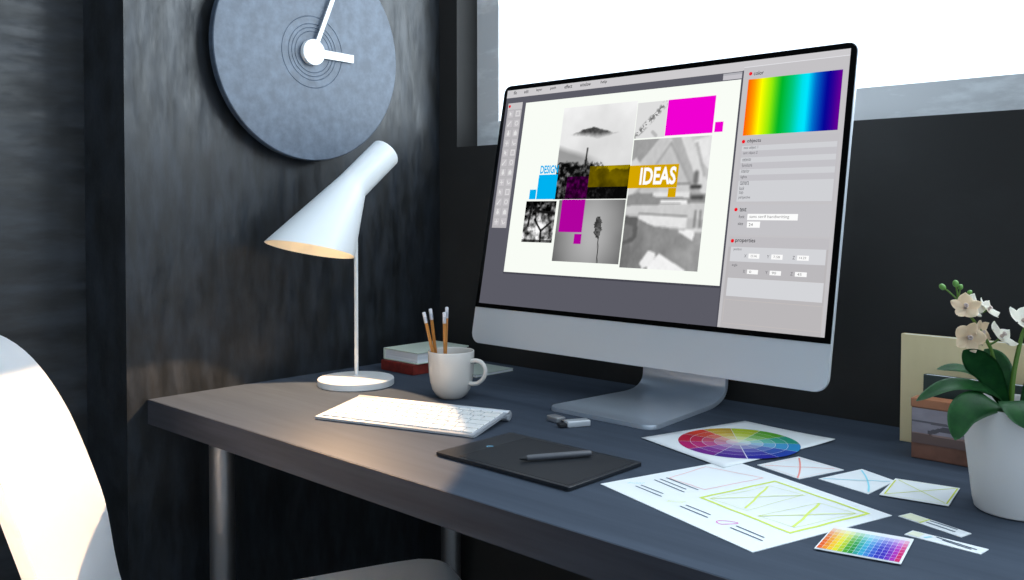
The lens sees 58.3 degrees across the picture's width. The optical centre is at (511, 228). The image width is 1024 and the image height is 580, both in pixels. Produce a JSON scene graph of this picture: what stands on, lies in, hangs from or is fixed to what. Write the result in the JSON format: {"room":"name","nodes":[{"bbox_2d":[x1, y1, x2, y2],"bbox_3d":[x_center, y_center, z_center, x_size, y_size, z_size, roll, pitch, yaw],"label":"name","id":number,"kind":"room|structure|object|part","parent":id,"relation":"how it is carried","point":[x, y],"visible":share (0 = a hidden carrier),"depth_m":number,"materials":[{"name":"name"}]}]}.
{"room":"design studio","nodes":[
{"label":"design studio","id":0,"kind":"room"},
{"bbox_2d":[0,0,87,579],"bbox_3d":[-2.134,-0.316,0.275,0.243,2.750,3.815,1,2,43],"label":"wall","id":1,"kind":"structure","parent":0,"point":[43,252],"depth_m":1.54,"materials":[{"name":"paint"}]},
{"bbox_2d":[83,0,439,579],"bbox_3d":[-0.512,-0.351,1.888,0.400,2.750,0.757,1,2,43],"label":"wall","id":2,"kind":"structure","parent":0,"point":[186,292],"depth_m":1.60,"materials":[{"name":"paint"}]},
{"bbox_2d":[209,0,395,160],"bbox_3d":[-0.378,-0.326,1.706,0.043,0.400,0.400,1,2,43],"label":"wall clock","id":3,"kind":"object","parent":2,"relation":"attached to","point":[309,80],"visible":1,"depth_m":1.69,"materials":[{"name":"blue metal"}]},
{"bbox_2d":[439,0,1023,579],"bbox_3d":[1.327,-0.325,0.632,4.000,2.750,0.072,1,2,43],"label":"wall","id":4,"kind":"structure","parent":0,"point":[932,201],"depth_m":1.34,"materials":[{"name":"paint"}]},
{"bbox_2d":[477,0,1023,145],"bbox_3d":[1.111,-0.727,0.866,3.245,1.156,0.012,1,2,43],"label":"window","id":5,"kind":"structure","parent":4,"relation":"in","point":[1000,92],"depth_m":1.38,"materials":[{"name":"grey paint"}]},
{"bbox_3d":[-0.431,1.111,-0.773,4.600,0.060,4.572,1,2,43],"label":"floor","id":6,"kind":"structure","parent":0,"visible":0},
{"bbox_2d":[0,335,460,579],"bbox_3d":[-0.359,0.578,1.204,0.675,0.925,0.438,0,1,-17],"label":"chair","id":7,"kind":"object","parent":6,"relation":"on","point":[55,524],"visible":1,"depth_m":1.25,"materials":[{"name":"white plastic"}]},
{"bbox_2d":[148,361,1023,579],"bbox_3d":[0.387,0.667,1.040,2.099,0.750,0.650,1,2,43],"label":"desk","id":8,"kind":"object","parent":6,"relation":"on","point":[595,531],"visible":0.56,"depth_m":1.12,"materials":[{"name":"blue wood"}]},
{"bbox_3d":[-0.480,0.677,1.526,0.048,0.708,0.048,1,2,43],"label":"leg","id":9,"kind":"part","parent":8,"relation":"part of","materials":[{"name":"silver metal"}]},
{"bbox_2d":[264,141,397,391],"bbox_3d":[-0.305,0.060,1.614,0.256,0.439,0.153,-1,1,-31],"label":"desk lamp","id":10,"kind":"object","parent":8,"relation":"on","point":[328,225],"visible":1,"depth_m":1.60,"materials":[{"name":"white metal"}]},
{"bbox_3d":[-0.312,-0.052,1.625,0.153,0.215,0.262,1,2,43],"label":"lamp shade","id":11,"kind":"part","parent":10,"relation":"part of","materials":[{"name":"white paint"}]},
{"bbox_2d":[381,359,428,374],"bbox_3d":[-0.170,0.265,1.811,0.098,0.019,0.147,1,2,44],"label":"book","id":12,"kind":"object","parent":8,"relation":"on","point":[390,365],"visible":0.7,"depth_m":1.75,"materials":[{"name":"red paper"}]},
{"bbox_2d":[383,341,468,364],"bbox_3d":[-0.169,0.244,1.810,0.102,0.022,0.134,1,2,44],"label":"book","id":13,"kind":"object","parent":12,"relation":"on","point":[415,353],"visible":0.64,"depth_m":1.78,"materials":[{"name":"white paper"}]},
{"bbox_2d":[315,395,511,437],"bbox_3d":[-0.147,0.277,1.365,0.268,0.016,0.121,1,1,25],"label":"keyboard","id":14,"kind":"object","parent":8,"relation":"on","point":[431,417],"visible":1,"depth_m":1.35,"materials":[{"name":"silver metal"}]},
{"bbox_3d":[-0.127,0.669,1.903,0.048,0.708,0.048,1,2,43],"label":"leg","id":15,"kind":"part","parent":8,"relation":"part of","materials":[{"name":"silver metal"}]},
{"bbox_2d":[428,347,487,399],"bbox_3d":[-0.096,0.242,1.517,0.077,0.078,0.097,-1,1,-30],"label":"mug","id":16,"kind":"object","parent":8,"relation":"on","point":[451,373],"visible":0.99,"depth_m":1.50,"materials":[{"name":"white ceramic"}]},
{"bbox_2d":[422,312,433,352],"bbox_3d":[-0.132,0.206,1.518,0.033,0.135,0.006,0,1,4],"label":"pencil","id":17,"kind":"object","parent":16,"relation":"in","point":[423,313],"visible":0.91,"depth_m":1.51,"materials":[{"name":"orange paint"}]},
{"bbox_2d":[429,309,436,352],"bbox_3d":[-0.128,0.203,1.528,0.021,0.139,0.006,0,1,7],"label":"pencil","id":18,"kind":"object","parent":16,"relation":"in","point":[430,310],"visible":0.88,"depth_m":1.52,"materials":[{"name":"orange paint"}]},
{"bbox_2d":[442,312,446,353],"bbox_3d":[-0.111,0.206,1.514,0.006,0.135,0.011,-1,1,-31],"label":"pencil","id":19,"kind":"object","parent":16,"relation":"in","point":[443,313],"visible":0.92,"depth_m":1.51,"materials":[{"name":"orange paint"}]},
{"bbox_2d":[445,307,448,341],"bbox_3d":[-0.111,0.202,1.533,0.013,0.142,0.006,1,2,43],"label":"pencil","id":20,"kind":"object","parent":16,"relation":"in","point":[446,308],"visible":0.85,"depth_m":1.53,"materials":[{"name":"orange paint"}]},
{"bbox_3d":[-0.055,0.236,1.502,0.034,0.046,0.007,1,1,27],"label":"handle","id":21,"kind":"part","parent":16,"relation":"part of","materials":[{"name":"white ceramic"}]},
{"bbox_2d":[473,363,512,377],"bbox_3d":[-0.065,0.273,1.771,0.092,0.005,0.100,1,2,44],"label":"booklet","id":22,"kind":"object","parent":8,"relation":"on","point":[492,369],"visible":0.53,"depth_m":1.76,"materials":[{"name":"grey paper"}]},
{"bbox_2d":[436,432,640,490],"bbox_3d":[0.031,0.287,1.142,0.220,0.005,0.140,1,2,43],"label":"tablet","id":23,"kind":"object","parent":8,"relation":"on","point":[502,453],"visible":1,"depth_m":1.12,"materials":[{"name":"black plastic"}]},
{"bbox_2d":[519,450,591,460],"bbox_3d":[0.053,0.280,1.129,0.093,0.008,0.008,0,1,-16],"label":"stylus","id":24,"kind":"object","parent":23,"relation":"on","point":[583,453],"visible":1,"depth_m":1.13,"materials":[{"name":"grey plastic"}]},
{"bbox_2d":[547,414,564,422],"bbox_3d":[0.067,0.281,1.350,0.016,0.008,0.034,-1,2,-35],"label":"lid","id":25,"kind":"object","parent":8,"relation":"on","point":[555,418],"visible":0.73,"depth_m":1.35,"materials":[{"name":"silver metal"}]},
{"bbox_2d":[557,418,590,427],"bbox_3d":[0.089,0.281,1.322,0.047,0.009,0.016,0,1,-20],"label":"stick","id":26,"kind":"object","parent":8,"relation":"on","point":[580,422],"visible":1,"depth_m":1.32,"materials":[{"name":"silver metal"}]},
{"bbox_2d":[472,42,859,429],"bbox_3d":[0.209,0.015,1.438,0.658,0.537,0.236,1,2,44],"label":"desktop computer","id":27,"kind":"object","parent":8,"relation":"on","point":[683,224],"visible":1,"depth_m":1.37,"materials":[{"name":"silver metal"}]},
{"bbox_2d":[642,421,834,467],"bbox_3d":[0.309,0.285,1.232,0.220,0.003,0.167,-1,1,-31],"label":"print","id":28,"kind":"object","parent":8,"relation":"on","point":[730,444],"visible":1,"depth_m":1.23,"materials":[{"name":"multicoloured paper"}]},
{"bbox_2d":[601,464,891,552],"bbox_3d":[0.246,0.292,0.990,0.199,0.001,0.239,-1,1,-30],"label":"sketch","id":29,"kind":"object","parent":8,"relation":"on","point":[752,509],"visible":1,"depth_m":0.97,"materials":[{"name":"white paper"}]},
{"bbox_2d":[630,467,869,540],"bbox_3d":[0.247,0.291,0.994,0.158,0.001,0.216,-1,1,-32],"label":"print","id":30,"kind":"object","parent":29,"relation":"on","point":[738,504],"depth_m":0.97,"materials":[{"name":"paper"}]},
{"bbox_2d":[758,457,842,478],"bbox_3d":[0.348,0.289,1.111,0.075,0.001,0.069,-1,1,-29],"label":"card","id":31,"kind":"object","parent":8,"relation":"on","point":[796,467],"visible":1,"depth_m":1.11,"materials":[{"name":"white paper"}]},
{"bbox_2d":[819,469,892,493],"bbox_3d":[0.406,0.290,1.056,0.076,0.001,0.067,-1,1,-32],"label":"card","id":32,"kind":"object","parent":8,"relation":"on","point":[861,480],"visible":1,"depth_m":1.06,"materials":[{"name":"white paper"}]},
{"bbox_2d":[814,525,913,564],"bbox_3d":[0.328,0.294,0.854,0.075,0.001,0.073,1,1,31],"label":"chart","id":33,"kind":"object","parent":8,"relation":"on","point":[842,540],"visible":1,"depth_m":0.85,"materials":[{"name":"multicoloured paper"}]},
{"bbox_2d":[879,478,959,505],"bbox_3d":[0.450,0.290,1.012,0.069,0.001,0.075,1,1,34],"label":"card","id":34,"kind":"object","parent":8,"relation":"on","point":[898,488],"visible":1,"depth_m":1.01,"materials":[{"name":"white paper"}]},
{"bbox_2d":[898,513,971,537],"bbox_3d":[0.419,0.294,0.909,0.019,0.001,0.069,-1,1,-30],"label":"slip","id":35,"kind":"object","parent":8,"relation":"on","point":[912,517],"visible":1,"depth_m":0.91,"materials":[{"name":"white paper"}]},
{"bbox_2d":[902,513,957,531],"bbox_3d":[0.416,0.293,0.913,0.017,0.001,0.057,-1,1,-30],"label":"print","id":36,"kind":"object","parent":35,"relation":"on","point":[912,517],"depth_m":0.91,"materials":[{"name":"paper"}]},
{"bbox_2d":[911,395,967,466],"bbox_3d":[0.554,0.252,1.125,0.119,0.076,0.024,1,2,44],"label":"box","id":37,"kind":"object","parent":8,"relation":"on","point":[931,437],"visible":0.44,"depth_m":1.14,"materials":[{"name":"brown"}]},
{"bbox_2d":[912,407,965,450],"bbox_3d":[0.545,0.248,1.116,0.115,0.044,0.001,1,2,44],"label":"picture","id":38,"kind":"object","parent":37,"relation":"attached to","point":[930,427],"depth_m":1.14},
{"bbox_2d":[904,530,988,554],"bbox_3d":[0.408,0.295,0.863,0.018,0.001,0.070,-1,2,-43],"label":"slip","id":39,"kind":"object","parent":8,"relation":"on","point":[931,538],"visible":1,"depth_m":0.86,"materials":[{"name":"white paper"}]},
{"bbox_2d":[907,531,976,549],"bbox_3d":[0.406,0.294,0.865,0.062,0.001,0.014,1,2,43],"label":"print","id":40,"kind":"object","parent":39,"relation":"on","point":[914,533],"depth_m":0.87},
{"bbox_2d":[900,333,1023,441],"bbox_3d":[0.613,0.216,1.168,0.228,0.145,0.014,1,1,43],"label":"book","id":41,"kind":"object","parent":8,"relation":"on","point":[921,354],"visible":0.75,"depth_m":1.22,"materials":[{"name":"white paper"}]},
{"bbox_2d":[916,280,1023,521],"bbox_3d":[0.513,0.174,0.931,0.171,0.240,0.139,-1,2,-37],"label":"potted orchid","id":42,"kind":"object","parent":8,"relation":"on","point":[989,416],"visible":1,"depth_m":0.94,"materials":[{"name":"white ceramic"}]},
{"bbox_3d":[0.490,0.135,0.952,0.058,0.121,0.008,0,1,-8],"label":"flower stem","id":43,"kind":"part","parent":42,"relation":"part of","materials":[{"name":"green plant"}]},
{"bbox_3d":[0.527,0.238,0.954,0.112,0.111,0.112,1,2,43],"label":"pot","id":44,"kind":"part","parent":42,"relation":"part of","materials":[{"name":"white ceramic"}]},
{"bbox_3d":[0.544,0.128,0.949,0.058,0.132,0.007,0,1,7],"label":"flower stem","id":45,"kind":"part","parent":42,"relation":"part of","materials":[{"name":"green plant"}]},
{"bbox_2d":[923,373,1022,399],"bbox_3d":[0.577,0.239,1.142,0.124,0.101,0.017,1,2,43],"label":"book","id":46,"kind":"object","parent":8,"relation":"on","point":[928,379],"visible":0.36,"depth_m":1.17,"materials":[{"name":"grey paper"}]}
]}

